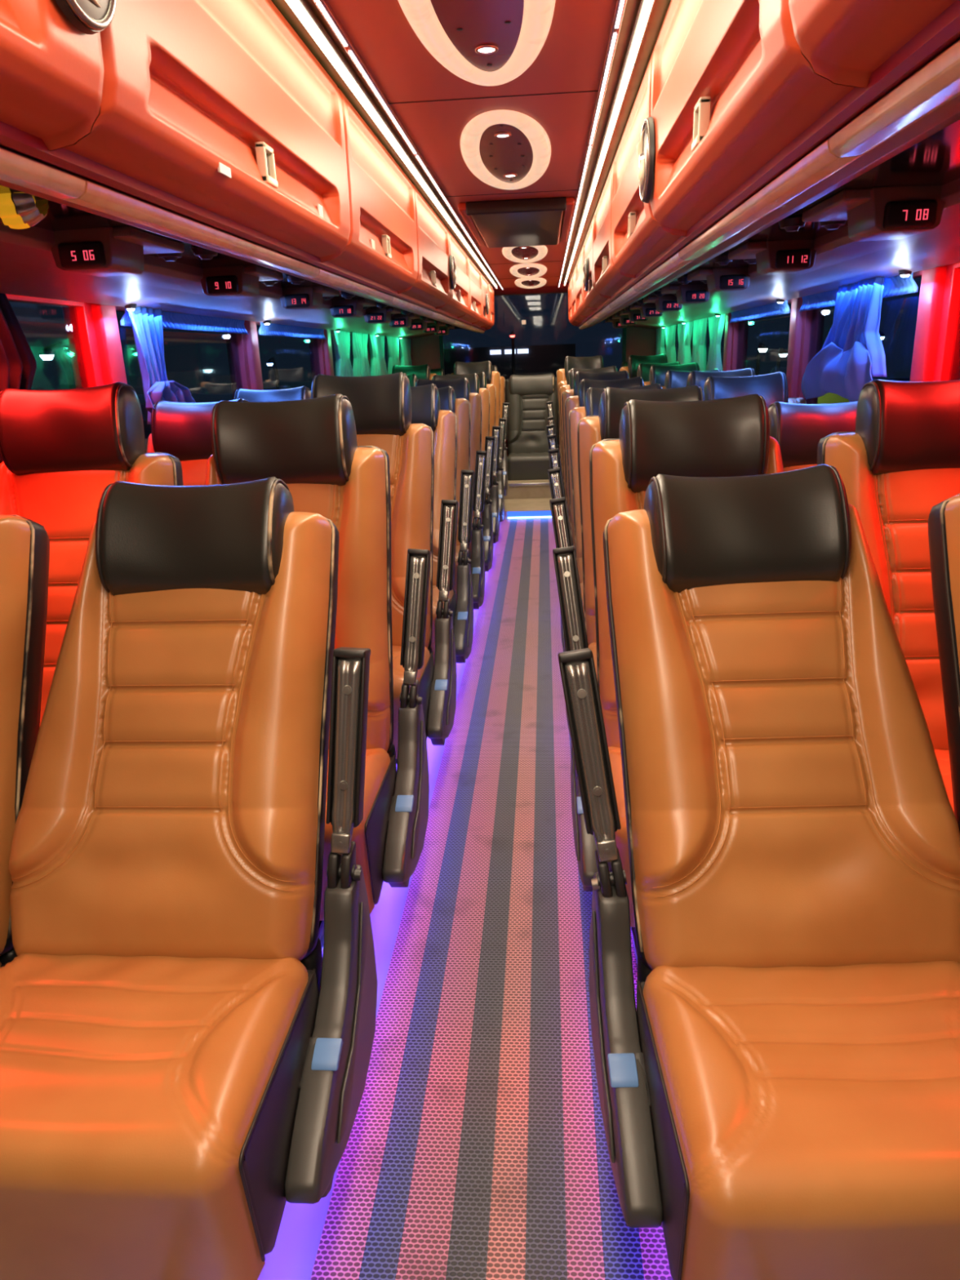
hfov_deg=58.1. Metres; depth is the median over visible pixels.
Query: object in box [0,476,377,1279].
seat
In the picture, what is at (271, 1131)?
panel
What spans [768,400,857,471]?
seat
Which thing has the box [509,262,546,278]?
recessed light
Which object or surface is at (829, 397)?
bush
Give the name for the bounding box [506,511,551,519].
step light
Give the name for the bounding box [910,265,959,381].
trim
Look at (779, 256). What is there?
display
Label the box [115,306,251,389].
window
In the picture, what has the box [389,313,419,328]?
display
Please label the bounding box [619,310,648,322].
display
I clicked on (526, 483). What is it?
trim
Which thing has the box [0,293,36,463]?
curtain
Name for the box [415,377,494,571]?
seat
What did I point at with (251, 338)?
trim
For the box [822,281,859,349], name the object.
curtain
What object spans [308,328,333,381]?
trim
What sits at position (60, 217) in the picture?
trim
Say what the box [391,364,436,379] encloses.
seat
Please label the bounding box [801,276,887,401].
curtain
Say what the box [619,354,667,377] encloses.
seat
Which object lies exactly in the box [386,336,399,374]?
curtain
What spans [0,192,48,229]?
dome lamp
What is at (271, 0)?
trim
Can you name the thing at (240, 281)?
display
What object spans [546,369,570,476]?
seat
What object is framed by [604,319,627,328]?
display
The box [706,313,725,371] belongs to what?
curtain
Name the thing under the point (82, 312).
window frame
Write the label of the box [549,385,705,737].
seat
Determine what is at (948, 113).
trim
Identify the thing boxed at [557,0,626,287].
rail
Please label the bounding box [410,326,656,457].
wall
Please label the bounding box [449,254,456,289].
round speaker
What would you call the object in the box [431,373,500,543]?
seat
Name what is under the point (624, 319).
display
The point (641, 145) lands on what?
grille
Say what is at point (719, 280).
display
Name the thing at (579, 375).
seat
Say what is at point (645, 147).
round speaker
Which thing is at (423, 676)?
seat cushion
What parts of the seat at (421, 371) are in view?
backrest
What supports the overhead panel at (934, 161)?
attached to the wall
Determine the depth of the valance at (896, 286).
2.83 m
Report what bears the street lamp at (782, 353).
on the ground
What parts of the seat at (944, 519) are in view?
backrest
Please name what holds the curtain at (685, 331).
hanging from the wall
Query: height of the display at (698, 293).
0.079 m
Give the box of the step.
[503,479,551,519]
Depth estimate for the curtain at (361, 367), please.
6.33 m
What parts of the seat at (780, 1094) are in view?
armrest, pivot knob, panel, panel, backrest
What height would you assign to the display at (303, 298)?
0.079 m
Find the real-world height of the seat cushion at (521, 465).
0.273 m
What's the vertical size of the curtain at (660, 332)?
0.357 m
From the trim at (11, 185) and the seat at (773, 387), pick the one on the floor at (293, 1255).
the seat at (773, 387)
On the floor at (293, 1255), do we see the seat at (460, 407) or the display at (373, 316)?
the seat at (460, 407)
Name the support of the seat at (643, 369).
on the floor at (293, 1255)
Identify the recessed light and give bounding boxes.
[397,0,555,86]
[460,109,551,190]
[502,245,547,262]
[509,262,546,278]
[514,277,546,288]
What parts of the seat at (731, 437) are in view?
armrest, panel, panel, seat frame, backrest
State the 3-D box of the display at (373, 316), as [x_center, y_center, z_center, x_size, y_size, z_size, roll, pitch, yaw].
[-0.577,-1.836,4.902,0.220,0.079,0.306,-1,18,4]
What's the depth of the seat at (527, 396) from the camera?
8.59 m
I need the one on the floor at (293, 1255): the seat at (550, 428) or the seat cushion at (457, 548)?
the seat at (550, 428)
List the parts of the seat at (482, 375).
backrest, panel, armrest, panel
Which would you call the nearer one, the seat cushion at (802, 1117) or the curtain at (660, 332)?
the seat cushion at (802, 1117)
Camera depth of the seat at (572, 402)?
4.32 m
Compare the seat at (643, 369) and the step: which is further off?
the step
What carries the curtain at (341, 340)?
hanging from the wall
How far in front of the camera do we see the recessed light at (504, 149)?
2.68 m
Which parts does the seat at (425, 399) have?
backrest, panel, armrest, panel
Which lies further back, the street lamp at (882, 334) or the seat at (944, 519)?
the street lamp at (882, 334)
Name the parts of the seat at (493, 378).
backrest, panel, armrest, panel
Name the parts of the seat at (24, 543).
backrest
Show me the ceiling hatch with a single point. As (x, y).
(526, 222)
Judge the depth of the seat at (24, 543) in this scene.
1.50 m
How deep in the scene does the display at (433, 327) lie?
7.04 m
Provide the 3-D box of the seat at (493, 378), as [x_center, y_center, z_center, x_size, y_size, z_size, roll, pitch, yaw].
[-0.064,-1.707,7.349,0.619,1.268,0.672,-1,18,4]
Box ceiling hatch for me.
[457,196,574,248]
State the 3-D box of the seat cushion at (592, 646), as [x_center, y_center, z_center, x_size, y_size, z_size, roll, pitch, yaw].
[0.602,0.170,2.717,0.516,0.272,0.417,-1,18,3]
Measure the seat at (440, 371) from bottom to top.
1.282 m
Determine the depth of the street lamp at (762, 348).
18.44 m
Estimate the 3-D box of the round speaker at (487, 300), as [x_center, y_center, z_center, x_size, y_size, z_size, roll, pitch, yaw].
[0.067,-2.816,7.246,0.026,0.168,0.168,-1,18,4]
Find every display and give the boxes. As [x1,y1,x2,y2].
[50,226,184,276]
[200,265,283,298]
[280,285,339,311]
[329,298,375,318]
[364,306,400,324]
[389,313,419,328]
[408,318,434,330]
[422,322,445,333]
[434,325,454,335]
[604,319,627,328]
[611,315,636,325]
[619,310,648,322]
[629,303,662,317]
[643,295,682,311]
[661,284,710,304]
[687,267,750,293]
[728,240,816,275]
[801,186,944,241]
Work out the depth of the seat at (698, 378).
4.20 m
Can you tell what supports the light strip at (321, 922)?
attached to the floor at (293, 1255)
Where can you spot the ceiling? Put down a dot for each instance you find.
(571, 59)
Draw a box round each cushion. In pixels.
[0,953,308,1279]
[319,747,391,920]
[366,756,395,904]
[392,645,430,759]
[418,653,434,739]
[431,585,453,666]
[449,591,456,629]
[453,545,469,597]
[468,516,477,556]
[507,452,550,480]
[579,582,584,616]
[588,642,597,679]
[608,746,635,927]
[643,960,959,1279]
[933,748,954,812]
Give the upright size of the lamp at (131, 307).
0.019 m
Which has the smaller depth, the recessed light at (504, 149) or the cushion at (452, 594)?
the recessed light at (504, 149)
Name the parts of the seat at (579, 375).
armrest, backrest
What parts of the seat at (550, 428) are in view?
armrest, backrest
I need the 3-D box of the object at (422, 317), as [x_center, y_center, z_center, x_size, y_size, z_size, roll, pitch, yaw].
[-0.425,-2.187,5.876,0.154,0.024,0.064,-1,18,4]
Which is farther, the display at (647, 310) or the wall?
the wall
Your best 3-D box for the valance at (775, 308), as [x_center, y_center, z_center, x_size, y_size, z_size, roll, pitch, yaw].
[1.458,-1.734,4.566,0.014,0.072,1.352,-1,18,4]
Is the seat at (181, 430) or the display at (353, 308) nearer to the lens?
the seat at (181, 430)
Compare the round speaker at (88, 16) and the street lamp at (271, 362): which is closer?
the round speaker at (88, 16)
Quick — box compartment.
[0,0,494,333]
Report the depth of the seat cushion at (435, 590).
3.39 m
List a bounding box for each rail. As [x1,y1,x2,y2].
[312,0,503,289]
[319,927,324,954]
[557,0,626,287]
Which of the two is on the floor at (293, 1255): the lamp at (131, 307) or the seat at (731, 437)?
the seat at (731, 437)
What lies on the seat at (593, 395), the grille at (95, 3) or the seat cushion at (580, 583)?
the seat cushion at (580, 583)
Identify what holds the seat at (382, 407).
on the floor at (293, 1255)
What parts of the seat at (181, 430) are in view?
backrest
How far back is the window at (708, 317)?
6.69 m
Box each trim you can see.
[0,148,478,333]
[0,185,462,329]
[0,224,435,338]
[62,303,127,388]
[225,320,263,399]
[271,0,487,279]
[271,0,499,285]
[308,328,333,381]
[390,90,597,279]
[488,282,569,294]
[509,482,549,486]
[560,0,671,283]
[585,37,959,328]
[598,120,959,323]
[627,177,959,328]
[722,312,748,371]
[786,297,825,404]
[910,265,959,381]
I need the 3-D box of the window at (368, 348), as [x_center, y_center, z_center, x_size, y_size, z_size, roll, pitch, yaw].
[-0.939,-1.952,6.271,0.038,0.580,1.420,-1,18,4]
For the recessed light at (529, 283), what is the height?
0.022 m
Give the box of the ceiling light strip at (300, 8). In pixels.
[284,0,498,288]
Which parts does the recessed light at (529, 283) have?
oval panel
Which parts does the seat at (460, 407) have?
backrest, panel, armrest, panel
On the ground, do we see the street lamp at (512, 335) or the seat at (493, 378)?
the street lamp at (512, 335)
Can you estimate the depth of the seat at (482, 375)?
6.71 m
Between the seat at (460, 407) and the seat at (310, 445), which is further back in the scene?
the seat at (460, 407)
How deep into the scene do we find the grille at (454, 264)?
4.49 m
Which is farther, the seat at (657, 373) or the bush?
the bush
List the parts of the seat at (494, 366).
backrest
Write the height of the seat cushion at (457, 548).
0.275 m
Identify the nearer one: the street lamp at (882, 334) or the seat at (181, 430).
the seat at (181, 430)
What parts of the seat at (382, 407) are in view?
backrest, panel, armrest, pivot knob, panel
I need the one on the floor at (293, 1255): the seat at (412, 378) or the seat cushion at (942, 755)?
the seat at (412, 378)
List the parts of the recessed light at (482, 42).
oval panel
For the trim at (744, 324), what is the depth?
5.28 m
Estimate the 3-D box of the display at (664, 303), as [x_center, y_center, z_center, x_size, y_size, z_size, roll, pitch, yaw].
[1.028,-1.856,4.776,0.220,0.079,0.306,-1,18,4]
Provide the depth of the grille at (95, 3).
0.90 m
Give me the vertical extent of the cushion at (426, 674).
0.231 m
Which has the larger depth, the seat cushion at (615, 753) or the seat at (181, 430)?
the seat at (181, 430)
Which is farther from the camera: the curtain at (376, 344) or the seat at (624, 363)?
the seat at (624, 363)
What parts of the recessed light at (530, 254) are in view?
oval panel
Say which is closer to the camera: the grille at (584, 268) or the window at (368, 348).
the grille at (584, 268)
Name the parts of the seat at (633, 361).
backrest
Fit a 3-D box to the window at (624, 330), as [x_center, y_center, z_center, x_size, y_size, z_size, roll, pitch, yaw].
[0.531,-3.079,8.824,1.900,0.900,0.042,-1,18,4]
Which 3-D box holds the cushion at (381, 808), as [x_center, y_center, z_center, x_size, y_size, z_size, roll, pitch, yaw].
[-0.486,0.453,2.070,0.524,0.231,0.372,-1,18,4]
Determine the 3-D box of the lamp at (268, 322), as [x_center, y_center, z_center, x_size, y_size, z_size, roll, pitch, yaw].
[-1.020,-1.519,4.135,0.040,0.019,0.040,-1,18,4]
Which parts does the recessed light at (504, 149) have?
oval panel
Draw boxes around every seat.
[0,382,183,728]
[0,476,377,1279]
[0,515,49,967]
[146,398,248,485]
[204,393,431,920]
[233,386,311,401]
[311,372,458,766]
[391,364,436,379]
[406,373,417,386]
[410,383,474,666]
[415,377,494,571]
[430,368,444,375]
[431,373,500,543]
[437,386,487,609]
[445,372,506,521]
[451,360,509,496]
[492,364,505,417]
[505,373,560,480]
[546,355,603,464]
[546,365,617,499]
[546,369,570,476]
[546,370,629,527]
[547,382,662,652]
[548,376,644,549]
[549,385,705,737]
[552,393,783,952]
[557,463,959,1279]
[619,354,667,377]
[620,361,627,368]
[636,361,680,382]
[644,362,699,386]
[661,368,721,388]
[686,368,755,391]
[703,371,806,408]
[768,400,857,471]
[817,379,959,812]
[927,493,959,831]
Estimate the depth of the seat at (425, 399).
3.63 m
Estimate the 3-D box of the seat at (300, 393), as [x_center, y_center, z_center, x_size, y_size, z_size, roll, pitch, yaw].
[-0.907,-0.381,3.626,0.549,1.287,0.671,-1,18,4]
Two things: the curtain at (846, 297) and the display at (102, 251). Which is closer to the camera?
the display at (102, 251)
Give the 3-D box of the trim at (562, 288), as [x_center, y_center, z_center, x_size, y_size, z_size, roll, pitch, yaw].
[0.501,-3.507,8.506,0.800,0.165,0.340,-1,18,4]
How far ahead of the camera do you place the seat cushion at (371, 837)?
1.95 m
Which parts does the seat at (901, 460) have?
backrest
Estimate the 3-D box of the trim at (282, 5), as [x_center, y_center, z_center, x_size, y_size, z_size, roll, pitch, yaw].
[-0.229,-1.680,3.062,0.097,0.015,11.220,-1,18,4]
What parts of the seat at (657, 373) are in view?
backrest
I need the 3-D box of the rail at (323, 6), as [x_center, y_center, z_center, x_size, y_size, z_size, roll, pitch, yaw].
[-0.172,-1.646,3.068,0.018,0.020,11.220,-1,18,4]
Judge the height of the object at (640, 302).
0.024 m
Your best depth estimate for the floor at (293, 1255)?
1.49 m
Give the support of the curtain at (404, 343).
hanging from the wall
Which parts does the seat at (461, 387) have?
backrest, panel, armrest, panel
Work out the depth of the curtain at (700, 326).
6.09 m
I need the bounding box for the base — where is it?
[636,982,685,1279]
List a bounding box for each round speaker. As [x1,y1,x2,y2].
[54,0,116,34]
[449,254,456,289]
[485,293,489,315]
[582,257,588,291]
[636,116,653,203]
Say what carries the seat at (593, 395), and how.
on the floor at (293, 1255)
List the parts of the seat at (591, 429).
armrest, panel, backrest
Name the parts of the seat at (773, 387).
backrest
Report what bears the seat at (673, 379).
on the floor at (293, 1255)
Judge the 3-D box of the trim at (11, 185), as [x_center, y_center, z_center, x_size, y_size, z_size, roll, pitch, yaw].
[-0.450,-1.359,3.358,0.103,0.066,11.550,-1,18,4]
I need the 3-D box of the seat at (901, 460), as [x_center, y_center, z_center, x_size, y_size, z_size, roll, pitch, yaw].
[1.069,0.096,1.920,0.549,1.303,0.621,-1,18,3]
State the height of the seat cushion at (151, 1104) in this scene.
0.275 m
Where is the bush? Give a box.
[817,392,849,404]
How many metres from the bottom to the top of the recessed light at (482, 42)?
0.022 m
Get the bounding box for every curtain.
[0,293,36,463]
[127,306,195,424]
[330,329,353,376]
[351,332,371,376]
[368,333,387,376]
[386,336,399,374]
[399,337,412,365]
[655,327,666,355]
[665,324,677,363]
[676,320,693,364]
[690,317,707,370]
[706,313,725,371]
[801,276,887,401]
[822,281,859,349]
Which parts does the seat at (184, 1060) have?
backrest, panel, armrest, panel, pivot knob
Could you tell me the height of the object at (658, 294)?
0.024 m
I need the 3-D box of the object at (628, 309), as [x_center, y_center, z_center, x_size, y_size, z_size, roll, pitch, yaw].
[1.040,-2.205,5.761,0.154,0.024,0.064,-1,18,4]
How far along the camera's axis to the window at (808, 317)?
3.81 m
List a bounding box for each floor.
[257,520,638,1279]
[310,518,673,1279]
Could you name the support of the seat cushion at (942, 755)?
on the seat at (901, 460)
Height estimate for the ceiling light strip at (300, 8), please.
0.028 m
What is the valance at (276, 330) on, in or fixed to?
attached to the wall
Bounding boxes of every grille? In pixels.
[91,0,101,8]
[453,259,456,284]
[582,262,585,286]
[636,128,644,191]
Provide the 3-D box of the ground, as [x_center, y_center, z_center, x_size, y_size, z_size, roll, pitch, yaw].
[1.719,-5.609,24.416,80.000,0.050,70.000,-1,18,4]
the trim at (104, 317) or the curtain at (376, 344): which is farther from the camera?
the curtain at (376, 344)
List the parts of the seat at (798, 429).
backrest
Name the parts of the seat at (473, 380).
backrest, panel, armrest, panel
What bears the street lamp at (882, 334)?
on the ground
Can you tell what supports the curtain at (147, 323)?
hanging from the wall
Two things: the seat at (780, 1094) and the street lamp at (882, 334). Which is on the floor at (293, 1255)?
the seat at (780, 1094)
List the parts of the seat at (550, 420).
armrest, backrest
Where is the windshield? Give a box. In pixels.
[443,343,575,379]
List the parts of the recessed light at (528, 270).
oval panel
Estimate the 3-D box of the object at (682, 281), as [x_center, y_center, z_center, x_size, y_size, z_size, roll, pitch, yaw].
[0.872,-1.451,3.489,0.154,0.024,0.064,-1,18,4]
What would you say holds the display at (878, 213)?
attached to the wall
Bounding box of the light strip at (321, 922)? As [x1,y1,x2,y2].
[318,920,324,937]
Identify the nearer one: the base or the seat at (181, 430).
the base
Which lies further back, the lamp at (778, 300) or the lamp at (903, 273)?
the lamp at (778, 300)
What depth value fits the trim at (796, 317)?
3.86 m
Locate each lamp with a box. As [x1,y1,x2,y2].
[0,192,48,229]
[38,342,75,389]
[124,303,136,311]
[262,320,271,324]
[266,357,279,389]
[509,330,515,374]
[755,342,768,375]
[775,347,787,372]
[776,298,784,303]
[879,330,884,339]
[897,269,911,277]
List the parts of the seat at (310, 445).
backrest, panel, armrest, pivot knob, panel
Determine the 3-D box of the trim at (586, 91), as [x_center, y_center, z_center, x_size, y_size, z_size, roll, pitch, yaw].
[0.106,-1.693,3.161,0.524,0.004,8.864,-1,18,4]
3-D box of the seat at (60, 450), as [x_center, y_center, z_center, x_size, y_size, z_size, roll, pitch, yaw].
[-1.022,0.096,2.082,0.549,1.353,0.632,-1,18,4]
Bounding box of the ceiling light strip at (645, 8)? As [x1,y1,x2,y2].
[563,0,655,285]
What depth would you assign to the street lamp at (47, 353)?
8.09 m
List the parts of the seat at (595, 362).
armrest, backrest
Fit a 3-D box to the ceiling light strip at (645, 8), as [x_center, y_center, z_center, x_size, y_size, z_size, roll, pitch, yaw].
[0.421,-1.666,3.023,0.028,0.028,11.190,-1,18,4]
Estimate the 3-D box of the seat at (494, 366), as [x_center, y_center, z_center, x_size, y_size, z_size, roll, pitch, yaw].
[-0.023,-2.033,8.541,0.549,1.291,0.619,-1,18,4]
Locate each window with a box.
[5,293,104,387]
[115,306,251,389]
[256,321,326,374]
[350,332,370,365]
[439,292,626,373]
[690,317,708,356]
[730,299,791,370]
[796,270,922,404]
[933,262,959,381]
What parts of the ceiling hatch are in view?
hatch panel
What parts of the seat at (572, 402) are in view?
armrest, backrest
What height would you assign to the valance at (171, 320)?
0.072 m
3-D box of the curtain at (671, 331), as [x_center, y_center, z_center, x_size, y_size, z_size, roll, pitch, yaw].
[1.683,-2.588,7.625,0.062,0.357,0.619,0,18,6]
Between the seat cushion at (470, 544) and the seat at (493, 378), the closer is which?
the seat cushion at (470, 544)
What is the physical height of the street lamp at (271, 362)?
2.455 m
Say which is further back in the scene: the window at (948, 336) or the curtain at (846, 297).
the curtain at (846, 297)
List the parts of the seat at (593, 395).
armrest, panel, backrest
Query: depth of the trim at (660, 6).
2.31 m
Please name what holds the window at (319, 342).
in the wall
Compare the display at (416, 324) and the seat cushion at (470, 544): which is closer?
the seat cushion at (470, 544)
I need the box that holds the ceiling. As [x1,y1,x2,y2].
[327,0,616,288]
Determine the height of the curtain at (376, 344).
0.357 m
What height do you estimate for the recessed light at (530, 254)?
0.022 m
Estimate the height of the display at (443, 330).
0.079 m
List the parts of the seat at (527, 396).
backrest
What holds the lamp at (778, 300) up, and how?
attached to the wall
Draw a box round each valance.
[120,306,248,333]
[257,322,325,339]
[729,299,790,323]
[799,272,918,311]

